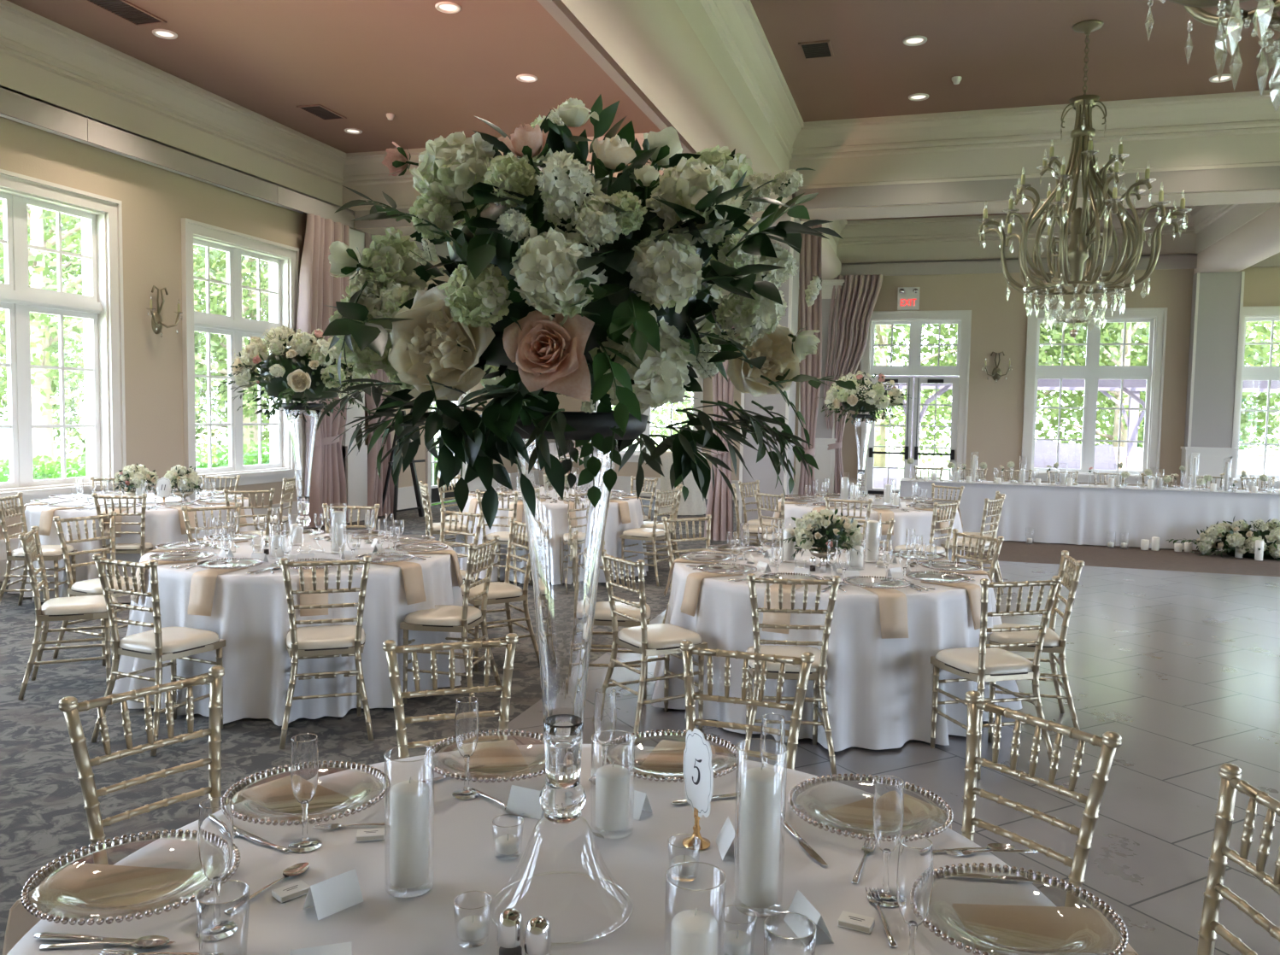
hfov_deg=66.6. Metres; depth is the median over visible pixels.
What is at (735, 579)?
knife
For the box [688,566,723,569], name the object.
spoon
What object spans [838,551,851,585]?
water goblet
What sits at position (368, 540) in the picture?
water goblet
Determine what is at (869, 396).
floral arrangement
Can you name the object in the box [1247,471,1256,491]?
cylinder
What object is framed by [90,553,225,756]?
chair
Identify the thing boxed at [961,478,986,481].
charger plate
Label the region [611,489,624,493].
charger plate
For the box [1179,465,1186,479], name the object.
bud vase
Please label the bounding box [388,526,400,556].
water goblet
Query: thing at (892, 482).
champagne flute
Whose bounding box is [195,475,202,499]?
champagne flute
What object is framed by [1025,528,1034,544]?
hurricane
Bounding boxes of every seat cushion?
[11,545,74,556]
[41,595,116,615]
[70,576,133,593]
[106,542,152,549]
[118,626,219,653]
[239,530,270,537]
[252,515,287,522]
[286,624,364,649]
[404,604,481,626]
[427,522,465,530]
[445,514,460,521]
[459,569,466,579]
[460,581,522,599]
[486,531,526,540]
[593,601,650,621]
[617,623,702,648]
[622,528,664,537]
[640,521,672,528]
[745,645,827,672]
[746,518,771,525]
[748,524,771,533]
[766,533,781,540]
[893,544,945,554]
[935,646,1033,674]
[944,537,990,547]
[962,532,992,538]
[989,622,1059,646]
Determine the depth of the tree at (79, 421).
28.74 m
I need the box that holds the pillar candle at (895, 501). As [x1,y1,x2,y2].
[891,493,898,505]
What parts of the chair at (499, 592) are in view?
leg, seat frame, post, rail, rail, rail, rail, post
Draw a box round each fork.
[99,949,223,954]
[233,830,291,853]
[312,822,389,830]
[398,556,431,557]
[851,839,875,884]
[865,887,897,948]
[943,848,1037,856]
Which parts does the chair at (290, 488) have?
seat frame, post, rail, post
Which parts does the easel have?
leg, leg, leg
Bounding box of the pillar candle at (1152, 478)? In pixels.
[1150,476,1155,487]
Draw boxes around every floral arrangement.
[211,324,374,421]
[303,94,856,529]
[814,370,915,425]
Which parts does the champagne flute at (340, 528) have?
stem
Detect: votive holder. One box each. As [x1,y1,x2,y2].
[252,538,263,550]
[299,545,311,553]
[453,895,492,948]
[492,814,523,859]
[668,834,700,881]
[718,904,757,954]
[768,554,775,566]
[835,562,842,575]
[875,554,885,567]
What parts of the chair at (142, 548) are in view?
post, rail, rail, rail, rail, seat frame, post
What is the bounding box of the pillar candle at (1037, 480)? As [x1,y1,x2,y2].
[1035,478,1040,485]
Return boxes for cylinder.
[135,487,146,504]
[187,487,197,500]
[269,522,286,558]
[287,514,302,546]
[330,503,346,553]
[383,745,434,898]
[590,730,635,839]
[663,862,726,954]
[733,739,787,917]
[781,517,797,563]
[839,472,849,499]
[848,534,865,569]
[849,478,859,504]
[864,512,880,563]
[883,478,892,503]
[891,486,900,505]
[932,466,938,480]
[954,471,960,481]
[970,453,978,481]
[1018,457,1027,484]
[1059,463,1068,486]
[1113,471,1121,487]
[1150,469,1157,487]
[1155,469,1164,489]
[1189,455,1199,490]
[1221,461,1231,490]
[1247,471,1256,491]
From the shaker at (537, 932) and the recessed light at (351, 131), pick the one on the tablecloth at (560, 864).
the shaker at (537, 932)
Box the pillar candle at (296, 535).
[289,522,302,544]
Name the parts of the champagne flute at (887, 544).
stem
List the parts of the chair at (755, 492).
post, rail, rail, rail, rail, post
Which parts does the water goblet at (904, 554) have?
stem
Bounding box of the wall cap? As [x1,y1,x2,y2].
[1113,446,1279,455]
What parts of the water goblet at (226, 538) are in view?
stem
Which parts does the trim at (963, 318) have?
frame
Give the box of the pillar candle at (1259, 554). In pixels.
[1254,539,1263,560]
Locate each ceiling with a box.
[6,0,1279,221]
[1187,202,1279,253]
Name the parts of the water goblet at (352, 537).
stem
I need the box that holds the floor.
[0,496,1279,954]
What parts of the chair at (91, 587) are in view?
post, rail, rail, rail, rail, seat frame, leg, post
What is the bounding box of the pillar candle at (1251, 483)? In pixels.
[1248,481,1254,491]
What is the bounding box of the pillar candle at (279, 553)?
[270,534,284,557]
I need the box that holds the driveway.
[195,452,268,465]
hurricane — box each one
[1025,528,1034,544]
[1105,531,1115,548]
[1119,533,1129,549]
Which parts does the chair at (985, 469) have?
rail, post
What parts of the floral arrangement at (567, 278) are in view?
stock flower, stock flower, stock flower, floral dish, stock flower, stock flower, stock flower, stock flower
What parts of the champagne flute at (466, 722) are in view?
stem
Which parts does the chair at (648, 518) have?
post, rail, rail, post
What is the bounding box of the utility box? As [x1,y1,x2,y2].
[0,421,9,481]
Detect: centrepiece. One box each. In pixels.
[109,463,158,503]
[163,464,202,501]
[781,508,869,568]
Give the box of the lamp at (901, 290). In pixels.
[898,288,917,293]
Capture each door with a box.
[431,401,443,504]
[443,396,460,502]
[866,376,913,496]
[910,376,959,480]
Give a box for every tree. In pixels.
[0,199,264,479]
[0,205,223,457]
[0,210,270,460]
[0,211,205,454]
[1,213,226,434]
[193,246,270,461]
[193,247,270,457]
[611,325,906,450]
[611,391,692,450]
[871,323,1051,467]
[874,322,1149,456]
[874,324,1056,463]
[1035,321,1279,447]
[1037,321,1279,451]
[1039,321,1279,451]
[1104,332,1274,450]
[1251,322,1279,424]
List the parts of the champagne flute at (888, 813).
stem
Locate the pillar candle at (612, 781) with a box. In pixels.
[594,761,629,831]
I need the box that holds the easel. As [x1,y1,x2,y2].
[378,410,425,521]
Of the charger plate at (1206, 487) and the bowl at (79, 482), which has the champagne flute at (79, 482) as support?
the bowl at (79, 482)
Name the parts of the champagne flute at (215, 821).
stem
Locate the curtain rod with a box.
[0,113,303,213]
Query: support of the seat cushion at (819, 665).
on the chair at (818, 674)
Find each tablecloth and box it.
[6,744,1095,954]
[7,493,254,603]
[111,534,468,726]
[453,491,648,583]
[651,546,1022,751]
[657,451,706,515]
[769,496,966,563]
[898,477,1279,551]
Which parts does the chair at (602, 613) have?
seat frame, leg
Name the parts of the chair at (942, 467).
rail, post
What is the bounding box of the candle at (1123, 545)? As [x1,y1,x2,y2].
[1121,542,1127,547]
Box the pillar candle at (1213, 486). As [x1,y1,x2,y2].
[1209,482,1216,491]
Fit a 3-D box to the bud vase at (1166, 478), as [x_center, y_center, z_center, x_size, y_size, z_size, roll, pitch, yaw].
[6.943,0.064,12.822,0.114,0.181,0.108,3,4,23]
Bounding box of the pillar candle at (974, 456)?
[972,455,976,481]
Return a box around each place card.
[81,497,89,502]
[122,500,133,506]
[183,497,191,504]
[217,548,234,557]
[229,542,235,550]
[249,552,268,563]
[250,536,264,546]
[290,941,351,954]
[297,553,315,562]
[302,534,311,542]
[302,868,363,920]
[340,550,358,560]
[370,538,380,547]
[372,543,385,553]
[504,785,542,820]
[628,788,652,821]
[715,816,739,860]
[756,561,771,572]
[763,548,771,557]
[783,890,833,947]
[792,567,810,579]
[800,548,814,556]
[841,570,860,581]
[866,494,875,500]
[880,555,897,564]
[885,567,903,578]
[898,501,907,507]
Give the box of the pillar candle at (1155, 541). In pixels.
[1150,536,1159,551]
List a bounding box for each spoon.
[39,935,169,950]
[158,554,188,556]
[175,563,213,568]
[224,863,309,915]
[254,567,281,574]
[409,546,438,546]
[472,788,524,816]
[588,758,645,780]
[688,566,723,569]
[909,582,928,591]
[932,843,1014,853]
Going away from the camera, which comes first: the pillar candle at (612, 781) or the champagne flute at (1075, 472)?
the pillar candle at (612, 781)
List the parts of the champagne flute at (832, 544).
stem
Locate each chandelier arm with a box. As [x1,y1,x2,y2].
[979,144,1071,290]
[1078,132,1187,288]
[1079,148,1179,295]
[1168,0,1279,31]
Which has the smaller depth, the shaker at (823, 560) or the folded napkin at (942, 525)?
the shaker at (823, 560)
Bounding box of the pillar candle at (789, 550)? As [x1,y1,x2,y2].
[782,526,795,560]
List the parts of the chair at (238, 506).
post, rail, post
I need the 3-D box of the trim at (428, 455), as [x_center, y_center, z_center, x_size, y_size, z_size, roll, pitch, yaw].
[-3.513,-0.864,17.215,0.340,2.620,1.560,2,4,17]
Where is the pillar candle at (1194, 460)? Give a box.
[1191,457,1197,487]
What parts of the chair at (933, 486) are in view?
post, rail, rail, post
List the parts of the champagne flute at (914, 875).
stem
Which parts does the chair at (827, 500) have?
post, rail, rail, post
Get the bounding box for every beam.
[789,89,1279,188]
[1193,202,1279,274]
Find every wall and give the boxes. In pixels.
[0,116,516,540]
[516,266,1279,490]
[1114,451,1279,475]
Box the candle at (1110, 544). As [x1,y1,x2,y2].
[1107,542,1113,547]
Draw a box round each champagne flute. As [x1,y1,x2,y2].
[75,476,82,502]
[76,479,84,504]
[102,481,110,506]
[103,474,109,481]
[140,481,148,506]
[179,479,187,504]
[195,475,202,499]
[195,796,237,940]
[200,477,207,501]
[206,516,217,555]
[221,522,233,562]
[228,510,239,547]
[270,524,281,565]
[271,507,280,524]
[287,733,322,852]
[325,506,334,540]
[334,522,345,560]
[365,509,375,544]
[376,518,387,557]
[384,513,393,549]
[452,696,479,799]
[516,476,522,499]
[591,687,616,785]
[738,522,748,560]
[738,528,749,568]
[759,713,785,818]
[770,535,781,576]
[771,519,780,535]
[812,480,817,501]
[820,481,827,504]
[824,478,829,497]
[827,540,837,580]
[851,484,857,507]
[868,775,904,907]
[878,522,881,559]
[880,539,892,581]
[889,485,895,508]
[890,480,895,486]
[896,834,933,954]
[905,528,915,567]
[911,484,917,507]
[912,534,922,575]
[915,465,919,479]
[932,465,935,473]
[950,468,954,481]
[975,467,980,481]
[1009,468,1013,482]
[1034,469,1039,483]
[1055,469,1059,484]
[1072,469,1076,485]
[1094,470,1097,485]
[1135,471,1139,487]
[1180,473,1186,488]
[1244,475,1249,490]
[1266,475,1270,490]
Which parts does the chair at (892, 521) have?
rail, post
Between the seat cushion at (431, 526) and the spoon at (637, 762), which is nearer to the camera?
the spoon at (637, 762)
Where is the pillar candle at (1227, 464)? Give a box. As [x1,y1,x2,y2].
[1223,461,1229,490]
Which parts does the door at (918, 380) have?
handle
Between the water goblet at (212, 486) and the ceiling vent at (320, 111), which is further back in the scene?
the ceiling vent at (320, 111)
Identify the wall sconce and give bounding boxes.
[146,285,183,334]
[981,351,1012,382]
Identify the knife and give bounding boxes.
[34,932,176,946]
[162,554,195,555]
[170,563,213,568]
[233,825,270,846]
[246,566,276,574]
[405,546,439,548]
[422,764,485,784]
[670,792,740,804]
[685,564,726,567]
[698,552,728,557]
[728,578,746,581]
[780,816,827,866]
[821,585,831,591]
[909,585,921,591]
[932,564,964,567]
[934,575,975,581]
[945,873,1051,885]
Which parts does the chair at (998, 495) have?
post, post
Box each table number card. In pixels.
[156,477,171,504]
[682,728,713,850]
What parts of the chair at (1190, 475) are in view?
rail, post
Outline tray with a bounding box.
[271,891,281,902]
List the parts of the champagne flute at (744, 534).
stem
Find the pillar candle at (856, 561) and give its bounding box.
[850,543,863,568]
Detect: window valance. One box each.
[0,84,353,228]
[410,239,452,258]
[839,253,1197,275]
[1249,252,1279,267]
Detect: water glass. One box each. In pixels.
[195,880,249,954]
[763,911,816,954]
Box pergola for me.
[875,375,1279,478]
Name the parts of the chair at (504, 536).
post, rail, rail, rail, rail, leg, seat frame, post, leg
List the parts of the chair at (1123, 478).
rail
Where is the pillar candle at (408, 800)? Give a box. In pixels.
[389,776,428,888]
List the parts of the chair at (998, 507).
leg, seat frame, post, rail, rail, rail, rail, post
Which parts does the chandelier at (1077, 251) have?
rod, rod, rod, rod, rod, rod, chain, rod, rod, rod, rod, rod, rod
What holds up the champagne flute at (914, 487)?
on the tablecloth at (921, 521)
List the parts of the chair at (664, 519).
post, rail, rail, rail, post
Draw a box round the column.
[1180,271,1244,488]
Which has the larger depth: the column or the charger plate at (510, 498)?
the column
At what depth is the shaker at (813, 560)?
5.52 m
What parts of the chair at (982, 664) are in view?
leg, post, seat frame, leg, rail, rail, rail, rail, post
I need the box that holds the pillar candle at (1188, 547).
[1184,542,1192,552]
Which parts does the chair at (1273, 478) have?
post, rail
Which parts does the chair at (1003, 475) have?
post, rail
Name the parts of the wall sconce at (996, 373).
arm, arm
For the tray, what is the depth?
1.75 m
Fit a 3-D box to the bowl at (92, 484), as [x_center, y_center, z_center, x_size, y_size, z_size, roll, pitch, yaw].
[-5.072,0.074,9.023,0.064,0.098,0.064,-1,4,-23]
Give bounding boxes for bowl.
[71,486,80,497]
[75,476,82,486]
[76,479,83,494]
[88,480,96,490]
[102,481,109,495]
[124,490,140,503]
[140,481,147,494]
[151,487,159,498]
[172,490,193,501]
[179,479,186,494]
[194,527,206,544]
[198,797,234,881]
[200,477,206,492]
[206,517,217,540]
[208,481,216,493]
[216,520,221,536]
[220,533,232,551]
[221,522,231,533]
[228,511,238,533]
[270,524,281,549]
[289,733,318,804]
[313,513,323,528]
[325,506,334,527]
[334,522,345,546]
[346,532,358,550]
[364,515,368,529]
[366,509,375,529]
[377,518,387,541]
[385,513,393,534]
[389,526,399,542]
[393,519,404,534]
[454,696,479,757]
[516,438,622,750]
[516,482,521,493]
[593,687,616,745]
[726,531,737,546]
[729,539,740,556]
[739,522,748,537]
[739,528,749,551]
[757,526,767,542]
[759,714,785,773]
[771,535,781,550]
[771,546,783,564]
[804,485,810,494]
[808,547,839,568]
[812,480,817,493]
[821,482,827,495]
[824,478,829,491]
[827,540,837,565]
[838,551,851,569]
[851,484,857,499]
[852,418,873,474]
[857,490,864,500]
[872,775,904,852]
[878,523,881,544]
[882,540,892,564]
[889,485,895,499]
[898,549,910,568]
[905,528,915,551]
[911,484,917,498]
[912,534,922,558]
[915,465,919,474]
[916,487,920,496]
[920,489,927,499]
[921,468,927,475]
[924,543,936,560]
[950,468,954,475]
[957,469,962,475]
[976,467,980,475]
[993,469,998,476]
[1009,468,1013,476]
[1030,470,1035,478]
[1034,469,1039,477]
[1055,469,1059,478]
[1072,470,1076,479]
[1094,470,1097,479]
[1108,474,1113,478]
[1135,472,1139,481]
[1181,473,1186,482]
[1186,475,1191,483]
[1228,477,1234,485]
[1244,475,1249,484]
[1266,475,1270,485]
[1270,479,1276,487]
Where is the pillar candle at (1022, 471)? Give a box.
[1020,469,1025,483]
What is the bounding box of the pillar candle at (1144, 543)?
[1140,539,1149,550]
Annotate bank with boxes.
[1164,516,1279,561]
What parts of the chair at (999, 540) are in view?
post, rail, rail, post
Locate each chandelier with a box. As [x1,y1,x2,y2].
[976,19,1191,336]
[1144,0,1279,111]
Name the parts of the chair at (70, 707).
post, rail, rail, rail, rail, post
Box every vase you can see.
[284,409,325,553]
[490,438,633,942]
[849,418,873,504]
[906,457,914,478]
[946,462,955,480]
[979,462,986,480]
[1006,461,1015,479]
[1045,465,1051,481]
[1053,462,1060,479]
[1117,462,1123,478]
[1121,471,1129,486]
[1144,469,1153,480]
[1162,475,1172,487]
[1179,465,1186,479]
[1196,478,1206,490]
[1203,475,1213,488]
[1240,470,1246,484]
[1259,474,1268,487]
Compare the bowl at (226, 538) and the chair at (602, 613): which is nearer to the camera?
the bowl at (226, 538)
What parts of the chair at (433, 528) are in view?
post, post, seat frame, leg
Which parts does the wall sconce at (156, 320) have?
arm, arm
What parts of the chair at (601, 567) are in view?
post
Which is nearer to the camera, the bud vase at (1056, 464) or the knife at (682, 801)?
the knife at (682, 801)
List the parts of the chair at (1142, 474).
post, rail, post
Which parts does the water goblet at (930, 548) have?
stem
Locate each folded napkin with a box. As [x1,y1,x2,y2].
[2,863,201,954]
[18,503,60,528]
[38,506,83,535]
[102,508,129,537]
[130,560,197,604]
[146,547,199,553]
[164,506,196,534]
[187,567,248,616]
[205,502,246,528]
[205,538,248,543]
[218,497,255,520]
[231,775,358,823]
[297,569,328,616]
[358,533,387,539]
[369,561,426,604]
[397,540,442,545]
[408,550,463,587]
[466,498,501,521]
[469,739,532,780]
[507,501,523,526]
[609,499,630,523]
[614,496,645,516]
[636,739,715,780]
[663,557,718,595]
[680,572,742,616]
[701,548,748,554]
[761,583,804,634]
[774,502,807,517]
[811,506,839,512]
[817,792,951,838]
[858,586,908,639]
[872,509,893,535]
[910,556,949,562]
[914,508,949,534]
[920,581,987,629]
[930,505,962,528]
[939,569,993,589]
[951,904,1138,954]
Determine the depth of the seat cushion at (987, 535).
9.71 m
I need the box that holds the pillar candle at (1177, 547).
[1174,543,1182,551]
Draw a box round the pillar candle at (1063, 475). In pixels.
[1060,473,1066,484]
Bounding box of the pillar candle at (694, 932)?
[670,907,717,954]
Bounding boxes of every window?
[0,169,126,508]
[181,217,299,489]
[585,324,703,462]
[1019,307,1167,485]
[1234,305,1279,489]
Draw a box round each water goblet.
[71,485,80,504]
[88,480,96,499]
[151,487,159,507]
[193,527,206,557]
[208,481,216,500]
[210,520,222,548]
[219,533,233,564]
[256,515,267,536]
[280,534,293,558]
[313,513,323,540]
[346,532,358,560]
[364,515,373,541]
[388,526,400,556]
[393,519,404,547]
[516,482,521,499]
[726,531,737,560]
[728,539,740,569]
[757,526,767,554]
[770,546,783,579]
[804,485,810,501]
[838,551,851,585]
[847,482,853,499]
[857,490,864,509]
[897,549,910,582]
[910,550,920,564]
[914,486,920,503]
[920,489,927,507]
[921,468,927,480]
[923,543,936,575]
[957,469,962,481]
[993,469,998,481]
[1030,470,1035,483]
[1068,472,1074,479]
[1107,474,1113,487]
[1186,475,1191,489]
[1227,477,1234,491]
[1270,479,1276,493]
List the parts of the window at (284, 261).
frame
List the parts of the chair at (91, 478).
rail, rail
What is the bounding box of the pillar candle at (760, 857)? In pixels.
[739,763,781,908]
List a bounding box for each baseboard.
[0,472,517,581]
[517,473,850,500]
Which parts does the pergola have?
post, post, post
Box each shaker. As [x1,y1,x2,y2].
[263,540,270,555]
[497,908,523,954]
[523,915,551,954]
[809,557,816,572]
[820,557,826,572]
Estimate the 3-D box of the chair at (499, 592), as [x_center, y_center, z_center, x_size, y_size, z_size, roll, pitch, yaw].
[-0.938,0.752,6.386,0.469,0.927,0.440,-1,4,-31]
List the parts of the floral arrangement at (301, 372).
filler flower, stock flower, filler flower, stock flower, stock flower, floral dish, stock flower, filler flower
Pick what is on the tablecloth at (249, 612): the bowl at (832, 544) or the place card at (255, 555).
the place card at (255, 555)
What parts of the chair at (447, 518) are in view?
post, rail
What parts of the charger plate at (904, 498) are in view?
glass dish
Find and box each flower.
[114,472,122,480]
[119,475,127,481]
[180,469,186,475]
[795,517,802,529]
[1202,536,1216,545]
[1232,521,1241,530]
[1237,546,1247,554]
[1250,518,1268,532]
[1256,519,1265,529]
[1267,518,1279,530]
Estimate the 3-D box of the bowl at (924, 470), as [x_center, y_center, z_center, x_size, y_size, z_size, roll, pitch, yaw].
[4.048,-0.088,13.852,0.064,0.098,0.064,2,4,17]
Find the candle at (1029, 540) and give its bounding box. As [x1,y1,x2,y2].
[1027,538,1032,543]
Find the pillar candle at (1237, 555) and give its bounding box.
[1234,536,1244,557]
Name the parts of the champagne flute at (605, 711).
stem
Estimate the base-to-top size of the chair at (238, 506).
0.927 m
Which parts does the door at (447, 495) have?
kick plate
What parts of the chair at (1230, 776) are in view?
post, rail, rail, rail, rail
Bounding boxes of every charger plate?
[20,829,240,926]
[29,498,75,504]
[47,501,93,507]
[48,493,91,499]
[93,491,124,495]
[99,503,141,509]
[148,551,214,561]
[154,501,198,507]
[155,541,217,551]
[195,491,223,495]
[195,498,234,503]
[195,557,263,569]
[205,533,260,541]
[206,493,245,499]
[223,760,390,826]
[278,557,339,569]
[281,528,324,536]
[345,529,387,538]
[354,551,415,563]
[384,534,435,543]
[392,543,448,552]
[424,729,546,782]
[469,490,502,493]
[493,487,516,492]
[509,497,522,501]
[600,729,742,782]
[610,493,636,497]
[610,496,623,500]
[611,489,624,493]
[680,551,733,562]
[696,563,757,575]
[707,544,760,553]
[758,572,823,585]
[763,540,802,550]
[784,498,816,503]
[785,494,816,499]
[787,773,953,841]
[812,502,847,507]
[816,493,840,497]
[837,544,882,552]
[842,575,910,588]
[863,504,899,510]
[864,493,884,498]
[892,551,945,560]
[899,496,933,501]
[905,504,942,509]
[905,570,970,583]
[915,476,939,479]
[919,500,953,504]
[920,561,981,572]
[922,863,1128,954]
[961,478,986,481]
[1007,480,1032,482]
[1103,483,1131,486]
[1155,485,1182,487]
[1206,487,1235,489]
[1258,488,1279,492]
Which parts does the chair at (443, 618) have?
leg, seat frame, post, rail, rail, rail, rail, post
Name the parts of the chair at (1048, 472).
post, rail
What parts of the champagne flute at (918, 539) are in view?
stem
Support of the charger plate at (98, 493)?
on the tablecloth at (162, 525)
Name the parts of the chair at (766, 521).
post, rail, post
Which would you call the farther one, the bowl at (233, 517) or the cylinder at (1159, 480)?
the cylinder at (1159, 480)
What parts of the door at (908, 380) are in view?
kick plate, handle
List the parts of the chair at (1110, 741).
post, rail, rail, rail, rail, post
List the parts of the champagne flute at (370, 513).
stem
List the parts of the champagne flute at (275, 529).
stem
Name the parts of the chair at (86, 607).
post, rail, rail, rail, post, rail, seat frame, leg, leg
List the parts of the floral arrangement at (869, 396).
stock flower, filler flower, stock flower, stock flower, filler flower, floral dish, filler flower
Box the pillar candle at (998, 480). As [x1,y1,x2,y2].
[996,477,1001,483]
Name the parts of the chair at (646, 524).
post, post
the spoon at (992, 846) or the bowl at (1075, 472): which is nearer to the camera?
the spoon at (992, 846)
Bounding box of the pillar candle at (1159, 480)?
[1156,477,1162,487]
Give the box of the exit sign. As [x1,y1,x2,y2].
[897,287,919,310]
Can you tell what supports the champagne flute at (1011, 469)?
on the charger plate at (1007, 480)
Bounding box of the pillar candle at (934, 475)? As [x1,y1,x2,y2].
[932,473,936,480]
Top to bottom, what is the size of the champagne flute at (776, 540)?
0.222 m
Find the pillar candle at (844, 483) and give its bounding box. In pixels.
[840,476,848,499]
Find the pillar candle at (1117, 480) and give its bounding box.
[1114,475,1120,486]
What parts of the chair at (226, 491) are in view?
post, rail, rail, rail, rail, post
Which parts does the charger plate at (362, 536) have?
glass dish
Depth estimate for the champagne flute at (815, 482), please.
10.03 m
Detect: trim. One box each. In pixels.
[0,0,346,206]
[341,228,367,522]
[342,131,682,211]
[354,208,413,228]
[355,226,451,235]
[425,390,469,505]
[536,0,696,153]
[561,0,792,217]
[675,0,803,171]
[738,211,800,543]
[786,202,841,280]
[794,165,1279,209]
[794,279,845,497]
[800,188,1279,221]
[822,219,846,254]
[836,207,1196,263]
[857,310,971,495]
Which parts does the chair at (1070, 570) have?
seat frame, rail, post, rail, rail, rail, post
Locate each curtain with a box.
[296,213,349,528]
[364,232,395,516]
[704,326,733,540]
[797,223,822,497]
[823,274,882,495]
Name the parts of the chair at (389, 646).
post, rail, rail, rail, rail, post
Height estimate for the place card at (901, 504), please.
0.052 m
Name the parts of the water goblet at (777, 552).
stem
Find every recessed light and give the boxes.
[152,29,177,39]
[344,128,362,134]
[434,1,460,13]
[516,74,537,82]
[902,35,927,46]
[908,93,928,100]
[1209,74,1231,82]
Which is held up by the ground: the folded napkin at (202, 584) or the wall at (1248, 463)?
the wall at (1248, 463)
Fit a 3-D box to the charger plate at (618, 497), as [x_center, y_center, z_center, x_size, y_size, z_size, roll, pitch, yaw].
[-0.331,0.210,9.723,0.337,0.025,0.337,2,4,14]
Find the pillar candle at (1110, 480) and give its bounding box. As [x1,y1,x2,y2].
[1108,478,1114,487]
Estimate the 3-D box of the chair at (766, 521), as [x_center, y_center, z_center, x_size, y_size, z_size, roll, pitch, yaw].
[1.350,0.507,10.666,0.469,0.927,0.440,4,5,37]
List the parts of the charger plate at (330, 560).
glass dish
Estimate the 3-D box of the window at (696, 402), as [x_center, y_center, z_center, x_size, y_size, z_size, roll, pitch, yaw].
[0.111,-1.742,19.335,2.440,2.876,0.375,2,4,17]
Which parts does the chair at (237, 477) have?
rail, post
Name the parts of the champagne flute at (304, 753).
stem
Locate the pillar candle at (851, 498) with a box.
[850,485,857,504]
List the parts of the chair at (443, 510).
post, rail, rail, rail, rail, seat frame, post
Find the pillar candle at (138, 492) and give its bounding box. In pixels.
[135,487,141,502]
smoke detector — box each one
[386,113,394,120]
[951,76,962,84]
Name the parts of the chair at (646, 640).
post, rail, rail, rail, rail, post, seat frame, leg, leg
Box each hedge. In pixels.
[0,454,86,482]
[68,440,270,472]
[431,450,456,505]
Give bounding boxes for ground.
[0,420,1279,489]
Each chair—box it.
[0,492,77,605]
[17,526,117,699]
[52,510,133,666]
[58,665,224,864]
[89,476,135,493]
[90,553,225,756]
[91,493,152,578]
[181,503,241,542]
[201,474,240,493]
[223,487,275,537]
[252,475,295,534]
[279,555,373,749]
[322,503,380,534]
[382,633,518,759]
[399,534,501,704]
[418,481,469,557]
[436,475,460,545]
[440,507,483,630]
[460,517,539,671]
[474,489,532,586]
[588,601,651,698]
[592,549,707,744]
[599,492,611,569]
[619,487,679,587]
[629,475,658,558]
[640,483,683,558]
[661,514,711,623]
[680,640,814,769]
[731,483,771,545]
[738,480,771,546]
[742,573,841,776]
[753,490,796,546]
[824,497,873,548]
[836,516,895,544]
[892,499,959,559]
[914,465,943,479]
[930,575,1061,780]
[931,483,964,507]
[940,496,1004,593]
[951,528,1004,581]
[957,467,987,480]
[961,690,1121,907]
[962,491,1005,588]
[988,550,1084,730]
[1001,469,1032,482]
[1046,469,1078,483]
[1092,471,1124,485]
[1140,473,1174,487]
[1189,474,1223,488]
[1197,763,1279,954]
[1239,475,1275,490]
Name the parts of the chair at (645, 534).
leg, seat frame, post, rail, rail, rail, post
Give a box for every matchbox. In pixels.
[271,880,310,903]
[356,827,385,841]
[822,575,833,578]
[837,910,874,933]
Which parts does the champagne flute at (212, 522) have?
stem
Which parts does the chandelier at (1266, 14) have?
rod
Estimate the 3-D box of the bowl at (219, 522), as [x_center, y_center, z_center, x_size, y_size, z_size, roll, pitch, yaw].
[-2.626,0.315,6.037,0.064,0.098,0.064,1,4,4]
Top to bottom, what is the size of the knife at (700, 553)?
0.011 m
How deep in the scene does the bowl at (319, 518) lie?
6.50 m
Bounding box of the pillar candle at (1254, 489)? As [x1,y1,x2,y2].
[1251,486,1257,493]
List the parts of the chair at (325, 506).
post, rail, rail, post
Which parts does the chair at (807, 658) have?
post, rail, rail, rail, rail, post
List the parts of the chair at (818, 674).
leg, post, seat frame, rail, rail, rail, rail, leg, post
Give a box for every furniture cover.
[872,465,898,489]
[1033,440,1116,469]
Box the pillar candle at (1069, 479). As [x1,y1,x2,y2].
[1066,477,1072,486]
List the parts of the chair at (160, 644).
post, rail, rail, rail, rail, post, seat frame, leg, leg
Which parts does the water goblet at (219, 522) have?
stem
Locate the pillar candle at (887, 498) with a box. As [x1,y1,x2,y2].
[884,484,891,503]
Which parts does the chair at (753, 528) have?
post, seat frame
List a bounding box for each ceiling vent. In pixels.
[83,0,166,26]
[296,104,346,120]
[798,40,833,59]
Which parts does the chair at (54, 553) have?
post, rail, rail, rail, rail, post, seat frame, leg, leg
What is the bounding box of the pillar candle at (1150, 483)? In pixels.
[1147,479,1153,489]
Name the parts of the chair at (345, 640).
post, seat frame, rail, rail, rail, rail, leg, post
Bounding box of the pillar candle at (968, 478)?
[966,475,971,482]
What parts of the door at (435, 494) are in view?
kick plate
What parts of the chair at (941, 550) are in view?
post, rail, rail, rail, rail, post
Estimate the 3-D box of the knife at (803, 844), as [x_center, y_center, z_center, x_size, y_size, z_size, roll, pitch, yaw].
[0.332,0.752,2.021,0.017,0.011,0.237,0,4,-14]

